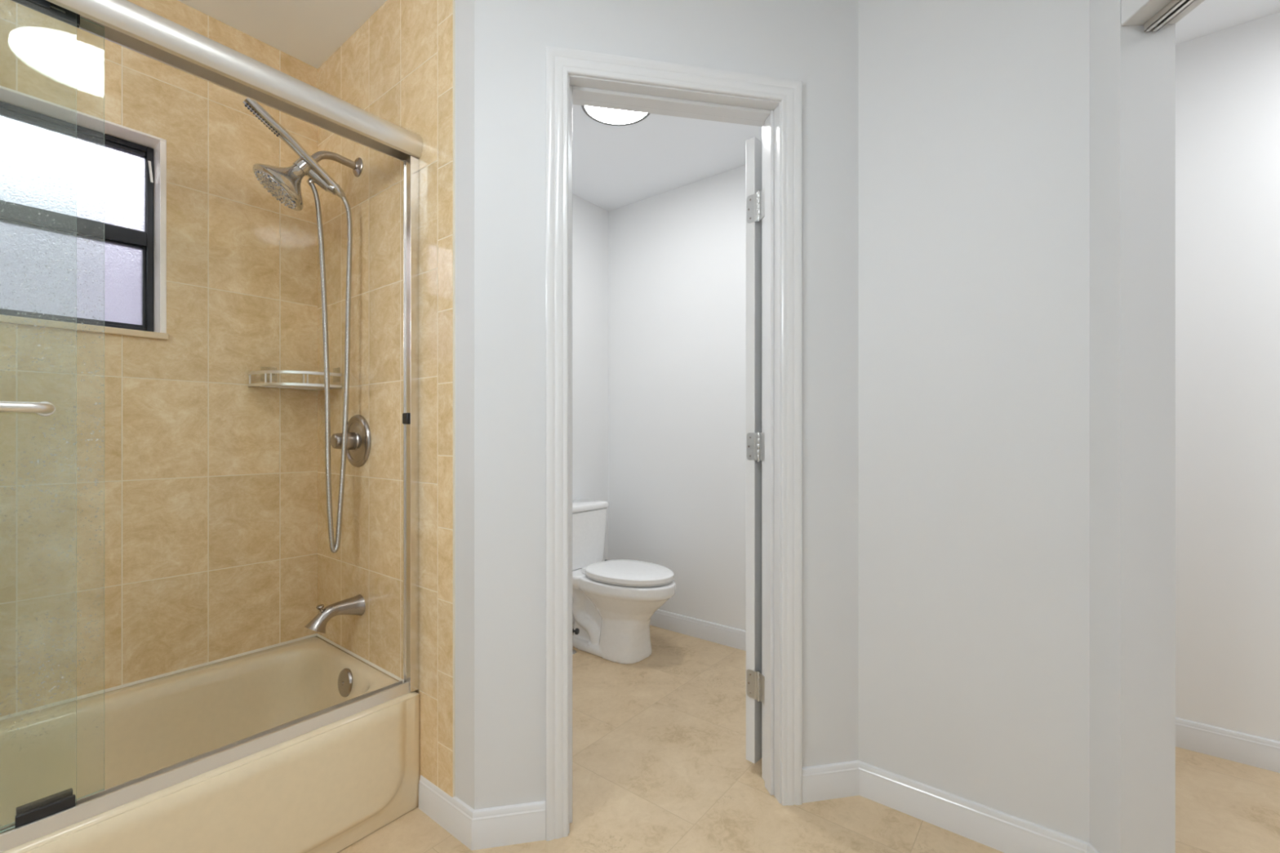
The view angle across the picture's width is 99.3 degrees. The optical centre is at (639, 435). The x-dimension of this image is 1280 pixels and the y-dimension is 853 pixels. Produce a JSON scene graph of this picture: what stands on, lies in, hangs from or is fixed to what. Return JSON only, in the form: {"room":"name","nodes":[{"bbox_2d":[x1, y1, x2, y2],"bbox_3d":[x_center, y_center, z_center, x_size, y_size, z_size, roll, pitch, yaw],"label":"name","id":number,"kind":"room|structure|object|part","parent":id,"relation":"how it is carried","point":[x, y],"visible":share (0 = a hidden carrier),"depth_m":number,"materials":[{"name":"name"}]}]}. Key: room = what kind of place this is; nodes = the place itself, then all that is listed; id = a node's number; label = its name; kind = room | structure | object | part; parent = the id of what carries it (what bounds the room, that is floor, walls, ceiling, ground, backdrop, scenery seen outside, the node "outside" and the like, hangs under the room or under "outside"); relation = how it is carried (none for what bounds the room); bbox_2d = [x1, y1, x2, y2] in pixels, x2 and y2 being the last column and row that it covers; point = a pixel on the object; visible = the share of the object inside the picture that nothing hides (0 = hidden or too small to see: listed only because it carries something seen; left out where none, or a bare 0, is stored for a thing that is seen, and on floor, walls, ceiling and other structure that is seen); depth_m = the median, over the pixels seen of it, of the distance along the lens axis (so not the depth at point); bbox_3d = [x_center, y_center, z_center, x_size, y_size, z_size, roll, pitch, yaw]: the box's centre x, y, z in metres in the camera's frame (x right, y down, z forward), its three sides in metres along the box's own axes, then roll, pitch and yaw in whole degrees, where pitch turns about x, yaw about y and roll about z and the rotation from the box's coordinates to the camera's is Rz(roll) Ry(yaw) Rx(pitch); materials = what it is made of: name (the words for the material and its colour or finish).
{"room":"bathroom","nodes":[
{"label":"bathroom","id":0,"kind":"room"},
{"bbox_2d":[0,0,317,720],"bbox_3d":[-1.761,-0.141,1.449,0.140,2.462,1.700,0,0,38],"label":"wall","id":1,"kind":"structure","parent":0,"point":[211,477],"depth_m":1.70,"materials":[{"name":"beige tile"}]},
{"bbox_2d":[0,85,168,340],"bbox_3d":[-1.807,-0.608,1.371,0.144,0.624,0.929,0,0,38],"label":"window","id":2,"kind":"structure","parent":1,"relation":"attached to","point":[37,136],"depth_m":1.61,"materials":[{"name":"glass"}]},
{"bbox_3d":[-1.843,-0.468,1.395,0.005,0.246,0.850,0,0,38],"label":"pane","id":3,"kind":"part","parent":2,"relation":"part of","materials":[{"name":"clear glass"}]},
{"bbox_3d":[-1.843,-0.763,1.395,0.005,0.243,0.862,0,0,38],"label":"pane","id":4,"kind":"part","parent":2,"relation":"part of","materials":[{"name":"clear glass"}]},
{"bbox_3d":[-1.842,-0.466,1.394,0.024,0.258,0.862,0,0,38],"label":"sash","id":5,"kind":"part","parent":2,"relation":"part of","materials":[{"name":"black metal"}]},
{"bbox_3d":[-1.842,-0.766,1.394,0.024,0.257,0.862,0,0,38],"label":"sash","id":6,"kind":"part","parent":2,"relation":"part of","materials":[{"name":"black metal"}]},
{"bbox_3d":[-1.807,-0.306,1.371,0.144,0.020,0.929,0,0,38],"label":"sill","id":7,"kind":"part","parent":2,"relation":"part of","materials":[{"name":"stone"}]},
{"bbox_3d":[-1.554,-0.836,1.727,0.006,0.065,0.012,0,0,38],"label":"sash arm","id":8,"kind":"part","parent":2,"relation":"part of","materials":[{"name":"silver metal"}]},
{"bbox_2d":[317,0,474,808],"bbox_3d":[-0.852,-0.141,1.826,1.124,2.462,0.106,0,0,38],"label":"wall","id":9,"kind":"structure","parent":0,"point":[410,65],"depth_m":1.66,"materials":[{"name":"beige tile"}]},
{"bbox_2d":[0,0,76,832],"bbox_3d":[-1.312,-0.061,0.729,0.087,1.559,0.784,0,0,38],"label":"sliding glass panel","id":10,"kind":"object","parent":9,"relation":"hanging from","point":[42,408],"visible":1,"depth_m":1.02,"materials":[{"name":"clear glass"}]},
{"bbox_2d":[0,0,104,828],"bbox_3d":[-1.331,-0.061,0.789,0.016,1.559,0.796,0,0,38],"label":"sliding glass panel","id":11,"kind":"object","parent":9,"relation":"hanging from","point":[57,12],"visible":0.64,"depth_m":1.08,"materials":[{"name":"clear glass"}]},
{"bbox_2d":[0,0,422,852],"bbox_3d":[-1.135,-0.065,1.006,0.072,1.626,1.534,0,0,38],"label":"shower door frame","id":12,"kind":"object","parent":9,"relation":"attached to","point":[129,25],"visible":1,"depth_m":1.32,"materials":[{"name":"silver metal"}]},
{"bbox_2d":[248,366,342,390],"bbox_3d":[-1.194,-0.202,1.887,0.209,0.072,0.221,0,0,38],"label":"corner shelf","id":13,"kind":"object","parent":9,"relation":"attached to","point":[303,385],"visible":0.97,"depth_m":1.84,"materials":[{"name":"silver metal"}]},
{"bbox_3d":[-1.250,-0.191,1.816,0.004,0.037,0.004,0,0,38],"label":"shelf post","id":14,"kind":"part","parent":13,"relation":"part of","materials":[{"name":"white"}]},
{"bbox_3d":[-1.188,-0.210,1.849,0.299,0.011,0.077,0,0,-9],"label":"guard rail","id":15,"kind":"part","parent":13,"relation":"part of","materials":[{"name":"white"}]},
{"bbox_3d":[-1.123,-0.191,1.837,0.004,0.037,0.004,0,0,38],"label":"shelf post","id":16,"kind":"part","parent":13,"relation":"part of","materials":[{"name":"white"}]},
{"bbox_2d":[253,151,363,210],"bbox_3d":[-1.043,-0.815,1.716,0.154,0.236,0.302,0,0,38],"label":"shower head","id":17,"kind":"object","parent":9,"relation":"attached to","point":[284,184],"visible":0.91,"depth_m":1.66,"materials":[{"name":"silver metal"}]},
{"bbox_2d":[242,97,352,552],"bbox_3d":[-1.043,-0.295,1.667,0.066,1.341,0.299,0,0,38],"label":"shower","id":18,"kind":"object","parent":17,"relation":"attached to","point":[265,117],"visible":0.99,"depth_m":1.72,"materials":[{"name":"silver metal"}]},
{"bbox_3d":[-1.001,-0.876,1.769,0.024,0.088,0.163,0,0,38],"label":"shower arm","id":19,"kind":"part","parent":17,"relation":"part of","materials":[{"name":"silver metal"}]},
{"bbox_2d":[304,594,365,633],"bbox_3d":[-0.990,0.583,1.763,0.071,0.097,0.171,0,0,38],"label":"tub spout","id":20,"kind":"object","parent":9,"relation":"attached to","point":[355,605],"visible":1,"depth_m":1.75,"materials":[{"name":"silver metal"}]},
{"bbox_3d":[-1.016,0.556,1.730,0.023,0.033,0.023,0,0,38],"label":"diverter knob","id":21,"kind":"part","parent":20,"relation":"part of","materials":[{"name":"silver metal"}]},
{"bbox_2d":[330,414,371,466],"bbox_3d":[-0.974,0.020,1.802,0.177,0.177,0.083,0,0,38],"label":"shower valve","id":22,"kind":"object","parent":9,"relation":"attached to","point":[358,434],"visible":0.87,"depth_m":1.80,"materials":[{"name":"silver metal"}]},
{"bbox_3d":[-0.977,0.020,1.799,0.059,0.059,0.075,0,0,38],"label":"lever knob","id":23,"kind":"part","parent":22,"relation":"part of","materials":[{"name":"silver metal"}]},
{"bbox_2d":[418,774,546,850],"bbox_3d":[-0.462,1.041,1.488,0.412,0.098,0.104,0,0,18],"label":"baseboard","id":24,"kind":"structure","parent":9,"relation":"attached to","point":[522,823],"depth_m":1.46,"materials":[{"name":"white wood"}]},
{"bbox_2d":[572,194,608,603],"bbox_3d":[-0.689,-0.141,2.821,0.140,2.462,1.660,0,0,38],"label":"wall","id":25,"kind":"structure","parent":0,"point":[589,220],"depth_m":3.21,"materials":[{"name":"white paint"}]},
{"bbox_2d":[474,0,857,809],"bbox_3d":[0.129,-0.141,1.615,1.181,2.462,0.121,0,0,-11],"label":"wall","id":26,"kind":"structure","parent":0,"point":[812,42],"depth_m":1.48,"materials":[{"name":"white paint"}]},
{"bbox_2d":[546,45,801,840],"bbox_3d":[0.099,0.022,1.603,0.745,2.136,0.143,0,0,-11],"label":"door frame","id":27,"kind":"structure","parent":26,"relation":"in","point":[573,77],"depth_m":1.60,"materials":[{"name":"white wood"}]},
{"bbox_2d":[746,137,764,763],"bbox_3d":[0.560,0.049,1.968,0.088,2.022,0.627,0,0,40],"label":"door","id":28,"kind":"structure","parent":27,"relation":"attached to","point":[755,196],"depth_m":1.77,"materials":[{"name":"white paint"}]},
{"bbox_2d":[608,164,746,631],"bbox_3d":[0.571,-0.141,2.810,1.855,2.462,0.120,0,0,38],"label":"wall","id":29,"kind":"structure","parent":0,"point":[677,257],"depth_m":3.00,"materials":[{"name":"white paint"}]},
{"bbox_2d":[572,608,746,650],"bbox_3d":[0.010,1.041,2.201,1.725,0.098,1.532,0,0,38],"label":"baseboard","id":30,"kind":"structure","parent":29,"relation":"attached to","point":[718,633],"depth_m":2.91,"materials":[{"name":"white wood"}]},
{"bbox_2d":[177,0,1279,211],"bbox_3d":[0.501,-1.422,0.719,4.700,0.100,4.250,0,0,38],"label":"ceiling","id":31,"kind":"structure","parent":0,"point":[614,166],"depth_m":2.42,"materials":[{"name":"white paint"}]},
{"bbox_2d":[581,105,650,125],"bbox_3d":[-0.093,-1.363,2.236,0.300,0.018,0.300,0,0,38],"label":"recessed light","id":32,"kind":"object","parent":31,"relation":"in","point":[610,117],"visible":0.32,"depth_m":2.31,"materials":[{"name":"white glass"}]},
{"bbox_2d":[337,625,1279,852],"bbox_3d":[0.501,1.130,0.719,4.700,0.080,4.250,0,0,38],"label":"floor","id":33,"kind":"structure","parent":0,"point":[660,765],"depth_m":1.66,"materials":[{"name":"beige tile"}]},
{"bbox_2d":[0,633,418,852],"bbox_3d":[-1.394,0.915,1.209,0.732,0.346,1.534,0,0,38],"label":"bathtub","id":34,"kind":"object","parent":33,"relation":"on","point":[326,788],"visible":0.99,"depth_m":1.46,"materials":[{"name":"beige ceramic"}]},
{"bbox_3d":[-0.954,0.802,1.761,0.088,0.087,0.023,0,0,38],"label":"overflow plate","id":35,"kind":"part","parent":34,"relation":"part of","materials":[{"name":"silver metal"}]},
{"bbox_2d":[572,622,579,653],"bbox_3d":[-0.374,0.894,2.754,0.154,0.391,0.052,0,0,38],"label":"water supply valve","id":36,"kind":"object","parent":33,"relation":"on","point":[576,630],"visible":0.36,"depth_m":2.72,"materials":[{"name":"silver metal"}]},
{"bbox_3d":[-0.321,0.982,2.723,0.027,0.032,0.032,0,0,18],"label":"valve handle","id":37,"kind":"part","parent":36,"relation":"part of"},
{"bbox_2d":[572,499,675,664],"bbox_3d":[-0.150,0.729,2.771,0.752,0.722,0.393,0,0,38],"label":"toilet","id":38,"kind":"object","parent":33,"relation":"on","point":[615,602],"visible":0.91,"depth_m":2.65,"materials":[{"name":"white ceramic"}]},
{"bbox_3d":[-0.359,0.553,2.941,0.196,0.294,0.368,0,0,38],"label":"tank","id":39,"kind":"part","parent":38,"relation":"part of","materials":[{"name":"white ceramic"}]},
{"bbox_3d":[-0.360,0.385,2.942,0.211,0.034,0.384,0,0,38],"label":"tank lid","id":40,"kind":"part","parent":38,"relation":"part of","materials":[{"name":"white ceramic"}]},
{"bbox_3d":[-0.045,0.696,2.694,0.449,0.008,0.340,0,0,38],"label":"seat","id":41,"kind":"part","parent":38,"relation":"part of","materials":[{"name":"white plastic"}]},
{"bbox_3d":[-0.045,0.675,2.694,0.464,0.034,0.352,0,0,38],"label":"lid","id":42,"kind":"part","parent":38,"relation":"part of","materials":[{"name":"white plastic"}]},
{"bbox_2d":[857,0,1175,852],"bbox_3d":[0.931,-0.141,1.482,0.750,2.462,0.193,0,0,38],"label":"wall","id":43,"kind":"structure","parent":0,"point":[1016,158],"depth_m":1.41,"materials":[{"name":"white paint"}]},
{"bbox_2d":[801,760,1099,852],"bbox_3d":[0.816,1.041,1.482,0.727,0.098,0.143,0,0,32],"label":"baseboard","id":44,"kind":"structure","parent":43,"relation":"attached to","point":[1003,832],"depth_m":1.52,"materials":[{"name":"white wood"}]},
{"bbox_2d":[1120,0,1204,26],"bbox_3d":[1.128,-0.141,0.723,0.120,2.462,1.020,0,0,2],"label":"wall opening","id":45,"kind":"structure","parent":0,"point":[1133,12],"depth_m":1.20,"materials":[{"name":"white paint"}]},
{"bbox_2d":[1143,0,1195,31],"bbox_3d":[1.137,-0.919,0.856,0.030,0.016,0.745,0,0,2],"label":"door track","id":46,"kind":"object","parent":45,"relation":"attached to","point":[1175,7],"visible":1,"depth_m":1.19,"materials":[{"name":"silver metal"}]},
{"bbox_2d":[1175,11,1279,741],"bbox_3d":[2.504,-0.141,1.502,2.320,2.462,0.120,0,0,38],"label":"wall","id":47,"kind":"structure","parent":0,"point":[1228,80],"depth_m":1.83,"materials":[{"name":"white paint"}]},
{"bbox_2d":[1175,717,1279,773],"bbox_3d":[2.214,1.041,1.133,2.060,0.098,0.818,0,0,38],"label":"baseboard","id":48,"kind":"structure","parent":47,"relation":"attached to","point":[1259,752],"depth_m":1.83,"materials":[{"name":"white wood"}]}
]}

